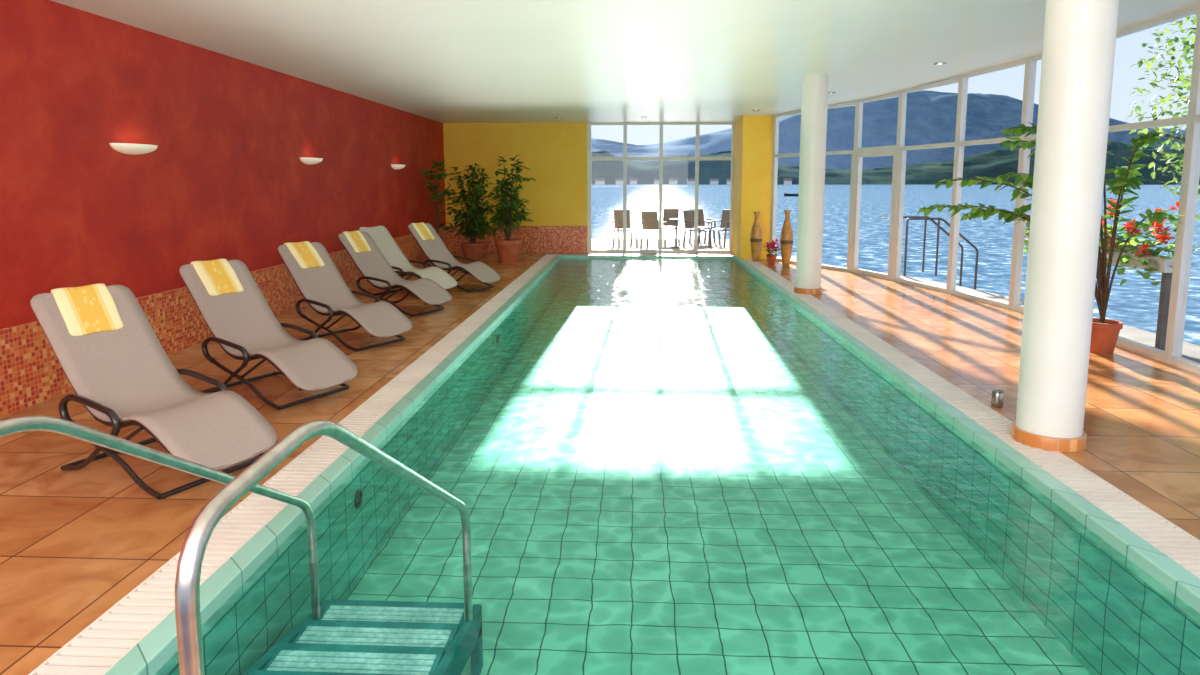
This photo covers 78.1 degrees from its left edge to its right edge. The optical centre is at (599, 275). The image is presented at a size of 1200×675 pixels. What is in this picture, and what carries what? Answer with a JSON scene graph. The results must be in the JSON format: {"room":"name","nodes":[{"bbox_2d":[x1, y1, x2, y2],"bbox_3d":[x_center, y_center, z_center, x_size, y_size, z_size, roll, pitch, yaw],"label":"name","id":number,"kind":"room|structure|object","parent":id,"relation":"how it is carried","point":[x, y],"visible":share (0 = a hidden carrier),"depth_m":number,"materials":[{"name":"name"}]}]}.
{"room":"indoor swimming pool","nodes":[
{"label":"indoor swimming pool","id":0,"kind":"room"},
{"bbox_2d":[0,0,445,328],"bbox_3d":[-4.068,-0.907,8.594,0.200,3.060,17.488,0,7,3],"label":"wall","id":1,"kind":"structure","parent":0,"point":[226,177],"depth_m":6.88,"materials":[{"name":"red paint"}]},
{"bbox_2d":[109,143,157,154],"bbox_3d":[-3.986,-1.096,6.417,0.161,0.087,0.540,0,7,3],"label":"wall sconce","id":2,"kind":"object","parent":1,"relation":"attached to","point":[127,148],"visible":1,"depth_m":6.30,"materials":[{"name":"glass"}]},
{"bbox_2d":[0,227,446,416],"bbox_3d":[-3.965,0.228,8.630,0.015,0.600,17.288,0,7,3],"label":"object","id":3,"kind":"structure","parent":1,"relation":"attached to","point":[31,373],"depth_m":6.80,"materials":[{"name":"tile"}]},
{"bbox_2d":[300,157,322,164],"bbox_3d":[-3.824,-1.535,9.917,0.161,0.087,0.540,0,7,3],"label":"wall sconce","id":4,"kind":"object","parent":1,"relation":"attached to","point":[306,160],"visible":1,"depth_m":9.77,"materials":[{"name":"glass"}]},
{"bbox_2d":[391,164,404,168],"bbox_3d":[-3.656,-1.989,13.537,0.161,0.087,0.540,0,7,3],"label":"wall sconce","id":5,"kind":"object","parent":1,"relation":"attached to","point":[394,166],"visible":1,"depth_m":13.37,"materials":[{"name":"glass"}]},
{"bbox_2d":[443,123,587,252],"bbox_3d":[-1.928,-2.021,17.075,3.290,2.960,0.200,0,7,3],"label":"wall","id":6,"kind":"structure","parent":0,"point":[555,154],"depth_m":16.91,"materials":[{"name":"yellow paint"}]},
{"bbox_2d":[446,226,586,252],"bbox_3d":[-1.925,-0.847,17.114,3.275,0.620,0.015,0,7,3],"label":"trim","id":7,"kind":"structure","parent":6,"relation":"attached to","point":[535,239],"depth_m":17.08,"materials":[{"name":"tile"}]},
{"bbox_2d":[587,122,734,252],"bbox_3d":[1.387,-2.003,16.894,3.370,2.990,0.080,0,7,3],"label":"window","id":8,"kind":"structure","parent":6,"relation":"in","point":[624,158],"depth_m":16.84,"materials":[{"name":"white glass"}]},
{"bbox_2d":[0,252,1199,674],"bbox_3d":[0.691,0.611,8.463,9.338,0.120,17.288,0,7,3],"label":"floor","id":9,"kind":"structure","parent":0,"point":[74,544],"depth_m":4.69,"materials":[{"name":"tile"}]},
{"bbox_2d":[30,285,276,499],"bbox_3d":[-2.516,0.597,4.194,1.366,0.969,0.670,4,8,26],"label":"sun lounger","id":10,"kind":"object","parent":9,"relation":"on","point":[125,373],"visible":0.94,"depth_m":4.18,"materials":[{"name":"fabric"}]},
{"bbox_2d":[51,283,123,335],"bbox_3d":[-3.050,0.198,4.415,0.243,0.263,0.341,4,8,26],"label":"towel","id":11,"kind":"object","parent":10,"relation":"on","point":[88,309],"visible":0.99,"depth_m":4.39,"materials":[{"name":"fabric"}]},
{"bbox_2d":[179,260,357,409],"bbox_3d":[-2.538,0.410,5.686,1.366,0.969,0.670,4,8,28],"label":"sun lounger","id":12,"kind":"object","parent":9,"relation":"on","point":[243,323],"visible":0.99,"depth_m":5.67,"materials":[{"name":"fabric"}]},
{"bbox_2d":[190,259,243,295],"bbox_3d":[-3.062,0.008,5.924,0.243,0.263,0.309,4,8,28],"label":"towel","id":13,"kind":"object","parent":12,"relation":"on","point":[218,276],"visible":0.94,"depth_m":5.90,"materials":[{"name":"fabric"}]},
{"bbox_2d":[278,242,411,351],"bbox_3d":[-2.578,0.182,7.506,1.366,0.969,0.670,4,8,29],"label":"sun lounger","id":14,"kind":"object","parent":9,"relation":"on","point":[323,288],"visible":0.98,"depth_m":7.49,"materials":[{"name":"fabric"}]},
{"bbox_2d":[284,241,324,268],"bbox_3d":[-3.099,-0.221,7.751,0.243,0.263,0.341,4,8,29],"label":"towel","id":15,"kind":"object","parent":14,"relation":"on","point":[305,254],"visible":0.96,"depth_m":7.74,"materials":[{"name":"fabric"}]},
{"bbox_2d":[338,231,451,316],"bbox_3d":[-2.567,-0.046,9.319,1.366,0.969,0.670,3,8,22],"label":"sun lounger","id":16,"kind":"object","parent":9,"relation":"on","point":[374,267],"visible":0.95,"depth_m":9.28,"materials":[{"name":"fabric"}]},
{"bbox_2d":[343,230,370,252],"bbox_3d":[-3.118,-0.441,9.502,0.243,0.263,0.341,3,8,22],"label":"towel","id":17,"kind":"object","parent":16,"relation":"on","point":[356,239],"visible":0.97,"depth_m":9.47,"materials":[{"name":"fabric"}]},
{"bbox_2d":[359,226,456,297],"bbox_3d":[-2.747,-0.212,10.640,1.366,0.969,0.670,3,8,24],"label":"sun lounger","id":18,"kind":"object","parent":9,"relation":"on","point":[381,236],"visible":0.61,"depth_m":10.76,"materials":[{"name":"fabric"}]},
{"bbox_2d":[421,161,451,234],"bbox_3d":[-3.220,-1.252,14.604,0.609,2.050,0.832,0,7,3],"label":"potted plant","id":19,"kind":"object","parent":9,"relation":"on","point":[446,191],"visible":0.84,"depth_m":14.61,"materials":[{"name":"green plant"}]},
{"bbox_2d":[408,223,500,291],"bbox_3d":[-2.216,-0.296,11.311,1.366,0.969,0.670,3,8,24],"label":"sun lounger","id":20,"kind":"object","parent":9,"relation":"on","point":[435,250],"visible":0.91,"depth_m":11.29,"materials":[{"name":"fabric"}]},
{"bbox_2d":[411,222,434,239],"bbox_3d":[-2.759,-0.693,11.512,0.243,0.263,0.309,3,8,24],"label":"towel","id":21,"kind":"object","parent":20,"relation":"on","point":[421,228],"visible":0.95,"depth_m":11.49,"materials":[{"name":"fabric"}]},
{"bbox_2d":[439,163,498,259],"bbox_3d":[-2.731,-1.371,15.669,1.325,2.020,1.142,0,7,3],"label":"potted plant","id":22,"kind":"object","parent":9,"relation":"on","point":[475,213],"visible":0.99,"depth_m":15.53,"materials":[{"name":"green plant"}]},
{"bbox_2d":[486,154,536,262],"bbox_3d":[-1.802,-1.354,14.941,1.044,2.168,0.940,0,7,3],"label":"potted plant","id":23,"kind":"object","parent":9,"relation":"on","point":[508,249],"visible":1,"depth_m":14.86,"materials":[{"name":"green plant"}]},
{"bbox_2d":[28,254,1199,674],"bbox_3d":[0.699,0.842,9.066,4.520,0.752,15.387,0,7,3],"label":"swimming pool","id":24,"kind":"object","parent":9,"relation":"in","point":[658,464],"visible":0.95,"depth_m":4.74,"materials":[{"name":"tile"}]},
{"bbox_2d":[0,415,482,674],"bbox_3d":[-0.998,1.150,2.413,0.800,1.797,2.235,0,7,3],"label":"pool ladder","id":25,"kind":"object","parent":24,"relation":"on","point":[338,637],"depth_m":2.95,"materials":[{"name":"metal"}]},
{"bbox_2d":[750,212,761,261],"bbox_3d":[3.197,-0.799,15.130,0.247,1.020,0.247,0,7,3],"label":"floor vase","id":26,"kind":"object","parent":9,"relation":"on","point":[756,232],"visible":1,"depth_m":15.05,"materials":[{"name":"ceramic"}]},
{"bbox_2d":[763,238,780,263],"bbox_3d":[3.416,-0.491,14.722,0.392,0.510,0.370,0,7,3],"label":"flower pot","id":27,"kind":"object","parent":9,"relation":"on","point":[771,259],"visible":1,"depth_m":14.66,"materials":[{"name":"ceramic"}]},
{"bbox_2d":[780,210,792,265],"bbox_3d":[3.609,-0.726,14.301,0.247,1.080,0.247,0,7,3],"label":"floor vase","id":28,"kind":"object","parent":9,"relation":"on","point":[786,238],"visible":1,"depth_m":14.22,"materials":[{"name":"ceramic"}]},
{"bbox_2d":[794,74,828,294],"bbox_3d":[3.058,-1.320,10.690,0.400,3.159,0.400,0,7,3],"label":"column","id":29,"kind":"structure","parent":9,"relation":"on","point":[814,104],"depth_m":10.55,"materials":[{"name":"white paint"}]},
{"bbox_2d":[822,101,862,271],"bbox_3d":[4.275,-1.636,13.747,0.080,3.024,1.329,-4,8,-28],"label":"window","id":30,"kind":"structure","parent":9,"relation":"on","point":[853,152],"depth_m":13.27,"materials":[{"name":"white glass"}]},
{"bbox_2d":[847,149,906,279],"bbox_3d":[4.680,-1.052,12.685,0.151,2.170,1.409,-2,7,-14],"label":"door","id":31,"kind":"structure","parent":9,"relation":"on","point":[859,155],"depth_m":12.30,"materials":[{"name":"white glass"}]},
{"bbox_2d":[855,92,906,151],"bbox_3d":[4.714,-2.577,12.503,0.080,0.901,1.289,-2,7,-14],"label":"window","id":32,"kind":"structure","parent":31,"relation":"on","point":[898,94],"depth_m":12.37,"materials":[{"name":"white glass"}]},
{"bbox_2d":[891,77,967,292],"bbox_3d":[4.989,-1.362,11.332,0.080,3.081,1.596,-1,7,-10],"label":"window","id":33,"kind":"structure","parent":9,"relation":"on","point":[955,80],"depth_m":10.85,"materials":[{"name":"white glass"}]},
{"bbox_2d":[917,122,1036,227],"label":"potted plant","id":34,"kind":"object","parent":9,"relation":"on","point":[1027,179],"depth_m":6.96,"materials":[{"name":"green plant"}]},
{"bbox_2d":[948,58,1036,309],"bbox_3d":[5.189,-1.202,9.910,0.080,3.119,1.496,-1,7,-6],"label":"window","id":35,"kind":"structure","parent":9,"relation":"on","point":[1024,61],"depth_m":9.77,"materials":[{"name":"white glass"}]},
{"bbox_2d":[991,389,1003,407],"bbox_3d":[2.860,0.880,5.325,0.082,0.128,0.082,0,7,3],"label":"steel canister","id":36,"kind":"object","parent":9,"relation":"on","point":[997,398],"visible":1,"depth_m":5.30,"materials":[{"name":"silver metal"}]},
{"bbox_2d":[1011,54,1041,313],"bbox_3d":[5.265,-1.035,8.535,0.080,3.130,1.482,0,7,0],"label":"window","id":37,"kind":"structure","parent":9,"relation":"on","point":[1035,58],"depth_m":9.15,"materials":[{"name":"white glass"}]},
{"bbox_2d":[1011,0,1118,451],"bbox_3d":[2.798,-0.540,4.428,0.400,3.170,0.400,0,7,3],"label":"column","id":38,"kind":"structure","parent":9,"relation":"on","point":[1079,39],"depth_m":4.33,"materials":[{"name":"white paint"}]},
{"bbox_2d":[1090,132,1183,353],"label":"potted plant","id":39,"kind":"object","parent":9,"relation":"on","point":[1104,334],"depth_m":6.84,"materials":[{"name":"green plant"}]},
{"bbox_2d":[1108,4,1199,362],"bbox_3d":[5.217,-0.864,7.167,0.080,3.130,1.480,1,7,4],"label":"window","id":40,"kind":"structure","parent":9,"relation":"on","point":[1134,345],"depth_m":6.57,"materials":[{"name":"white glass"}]},
{"bbox_2d":[1168,34,1199,373],"bbox_3d":[5.074,-0.693,5.802,0.080,3.130,1.485,1,7,8],"label":"window","id":41,"kind":"structure","parent":9,"relation":"on","point":[1178,360],"depth_m":6.48,"materials":[{"name":"white metal"}]},
{"bbox_2d":[595,178,604,184],"bbox_3d":[-0.062,-156.886,1232.183,16.514,10.200,12.000,0,7,3],"label":"house","id":42,"kind":"structure","parent":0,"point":[598,181],"depth_m":1227.52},
{"bbox_2d":[51,0,1199,122],"bbox_3d":[0.706,-2.472,8.176,9.557,0.170,17.488,0,7,3],"label":"ceiling","id":43,"kind":"structure","parent":0,"point":[443,61],"depth_m":7.91,"materials":[{"name":"paint"}]},
{"bbox_2d":[709,178,718,184],"bbox_3d":[190.499,-157.193,1234.627,14.683,10.200,12.000,0,7,3],"label":"house","id":44,"kind":"structure","parent":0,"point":[712,181],"depth_m":1230.22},
{"bbox_2d":[732,115,772,258],"bbox_3d":[3.322,-1.925,16.189,0.660,2.990,1.499,0,7,3],"label":"wall","id":45,"kind":"structure","parent":0,"point":[753,134],"depth_m":15.47,"materials":[{"name":"yellow paint"}]},
{"bbox_2d":[769,110,800,263],"bbox_3d":[3.799,-1.756,14.818,0.080,2.996,1.236,-2,8,-19],"label":"window","id":46,"kind":"structure","parent":45,"relation":"in","point":[775,155],"depth_m":15.26,"materials":[{"name":"white metal"}]},
{"label":"outside","id":47,"kind":"structure","parent":0,"visible":0},
{"bbox_2d":[592,185,1199,345],"bbox_3d":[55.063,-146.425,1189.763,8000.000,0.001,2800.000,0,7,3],"label":"lake","id":48,"kind":"structure","parent":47,"point":[1134,303],"depth_m":46.89,"materials":[{"name":"liquid"}]},
{"bbox_2d":[615,179,622,184],"bbox_3d":[32.730,-158.894,1248.187,14.111,10.200,12.000,0,7,3],"label":"house","id":49,"kind":"structure","parent":48,"relation":"on","point":[618,181],"depth_m":1243.51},
{"bbox_2d":[629,179,637,184],"bbox_3d":[56.525,-158.894,1248.193,13.730,10.200,12.000,0,7,3],"label":"house","id":50,"kind":"structure","parent":48,"relation":"on","point":[632,181],"depth_m":1243.51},
{"bbox_2d":[654,179,663,184],"bbox_3d":[98.529,-158.513,1245.148,16.375,10.200,12.000,0,7,3],"label":"house","id":51,"kind":"structure","parent":48,"relation":"on","point":[656,181],"depth_m":1240.63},
{"bbox_2d":[668,179,677,184],"bbox_3d":[122.283,-157.358,1235.942,15.415,10.200,12.000,0,7,3],"label":"house","id":52,"kind":"structure","parent":48,"relation":"on","point":[671,181],"depth_m":1231.42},
{"bbox_2d":[687,179,694,184],"bbox_3d":[154.162,-157.347,1235.853,17.899,10.200,12.000,0,7,3],"label":"house","id":53,"kind":"structure","parent":48,"relation":"on","point":[689,181],"depth_m":1231.42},
{"bbox_2d":[783,178,791,184],"bbox_3d":[310.600,-155.808,1223.585,12.835,10.200,12.000,0,7,3],"label":"house","id":54,"kind":"structure","parent":48,"relation":"on","point":[787,181],"depth_m":1219.16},
{"bbox_2d":[784,193,797,195],"bbox_3d":[41.306,-17.169,157.358,4.800,0.800,1.500,-2,7,-14],"label":"rowing boat","id":55,"kind":"object","parent":48,"relation":"on","point":[785,194],"visible":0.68,"depth_m":156.79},
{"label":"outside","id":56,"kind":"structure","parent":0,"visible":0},
{"bbox_2d":[591,90,1185,169],"bbox_3d":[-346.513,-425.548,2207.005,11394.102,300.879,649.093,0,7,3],"label":"mountain range","id":57,"kind":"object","parent":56,"point":[930,115],"visible":0.18,"depth_m":2081.98,"materials":[{"name":"blue"}]},
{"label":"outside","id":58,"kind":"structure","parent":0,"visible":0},
{"bbox_2d":[591,141,1199,184],"bbox_3d":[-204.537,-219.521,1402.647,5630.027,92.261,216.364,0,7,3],"label":"hill","id":59,"kind":"structure","parent":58,"point":[994,163],"depth_m":1336.70,"materials":[{"name":"green plant"}]},
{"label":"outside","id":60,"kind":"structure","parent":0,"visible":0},
{"bbox_2d":[592,239,1199,362],"bbox_3d":[-0.613,1.052,11.101,13.778,1.550,22.288,0,7,3],"label":"terrace","id":61,"kind":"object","parent":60,"point":[1190,351],"visible":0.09,"depth_m":12.75,"materials":[{"name":"stone"}]},
{"bbox_2d":[612,210,638,247],"bbox_3d":[0.647,-1.229,19.242,0.563,0.953,0.629,-2,7,-14],"label":"chair","id":62,"kind":"object","parent":61,"relation":"on","point":[618,214],"visible":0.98,"depth_m":19.40,"materials":[{"name":"plastic"}]},
{"bbox_2d":[639,211,666,247],"bbox_3d":[1.350,-1.186,18.903,0.563,0.953,0.629,3,8,22],"label":"chair","id":63,"kind":"object","parent":61,"relation":"on","point":[649,219],"visible":0.89,"depth_m":18.67,"materials":[{"name":"plastic"}]},
{"bbox_2d":[658,208,680,242],"bbox_3d":[1.890,-1.346,20.180,0.563,0.953,0.629,2,7,14],"label":"chair","id":64,"kind":"object","parent":61,"relation":"on","point":[668,214],"visible":0.63,"depth_m":20.37,"materials":[{"name":"plastic"}]},
{"bbox_2d":[669,219,682,247],"bbox_3d":[1.951,-1.086,18.942,0.360,0.740,0.360,0,7,3],"label":"table","id":65,"kind":"object","parent":61,"relation":"on","point":[675,220],"visible":1,"depth_m":18.90,"materials":[{"name":"plastic"}]},
{"bbox_2d":[682,210,712,246],"bbox_3d":[2.499,-1.217,19.150,0.563,0.953,0.629,-4,8,-31],"label":"chair","id":66,"kind":"object","parent":61,"relation":"on","point":[688,215],"visible":0.77,"depth_m":19.23,"materials":[{"name":"plastic"}]},
{"bbox_2d":[689,209,715,243],"bbox_3d":[2.807,-1.378,20.434,0.563,0.953,0.629,6,9,39],"label":"chair","id":67,"kind":"object","parent":61,"relation":"on","point":[700,211],"visible":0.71,"depth_m":20.17,"materials":[{"name":"plastic"}]},
{"bbox_2d":[708,209,729,246],"bbox_3d":[3.231,-1.250,19.411,0.563,0.953,0.629,7,10,42],"label":"chair","id":68,"kind":"object","parent":61,"relation":"on","point":[725,220],"visible":0.64,"depth_m":19.55,"materials":[{"name":"plastic"}]},
{"bbox_2d":[903,216,963,285],"bbox_3d":[6.112,-0.017,13.839,1.288,2.189,0.040,0,7,3],"label":"handrail","id":69,"kind":"object","parent":61,"relation":"attached to","point":[933,221],"visible":0.54,"depth_m":13.74,"materials":[{"name":"metal"}]},
{"bbox_2d":[903,218,978,289],"bbox_3d":[6.084,0.057,13.245,1.288,2.189,0.040,0,7,3],"label":"handrail","id":70,"kind":"object","parent":61,"relation":"attached to","point":[908,219],"visible":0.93,"depth_m":13.16,"materials":[{"name":"metal"}]},
{"bbox_2d":[1009,199,1199,349],"bbox_3d":[5.593,-0.155,8.508,0.774,1.489,2.789,0,7,3],"label":"planter","id":71,"kind":"object","parent":61,"relation":"on","point":[1134,255],"visible":0.34,"depth_m":7.44,"materials":[{"name":"plastic"}]},
{"bbox_2d":[1128,13,1199,219],"bbox_3d":[10.082,-1.821,11.002,3.824,6.685,3.902,1,7,7],"label":"tree","id":72,"kind":"object","parent":61,"relation":"on","point":[1187,47],"visible":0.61,"depth_m":11.62,"materials":[{"name":"green plant"}]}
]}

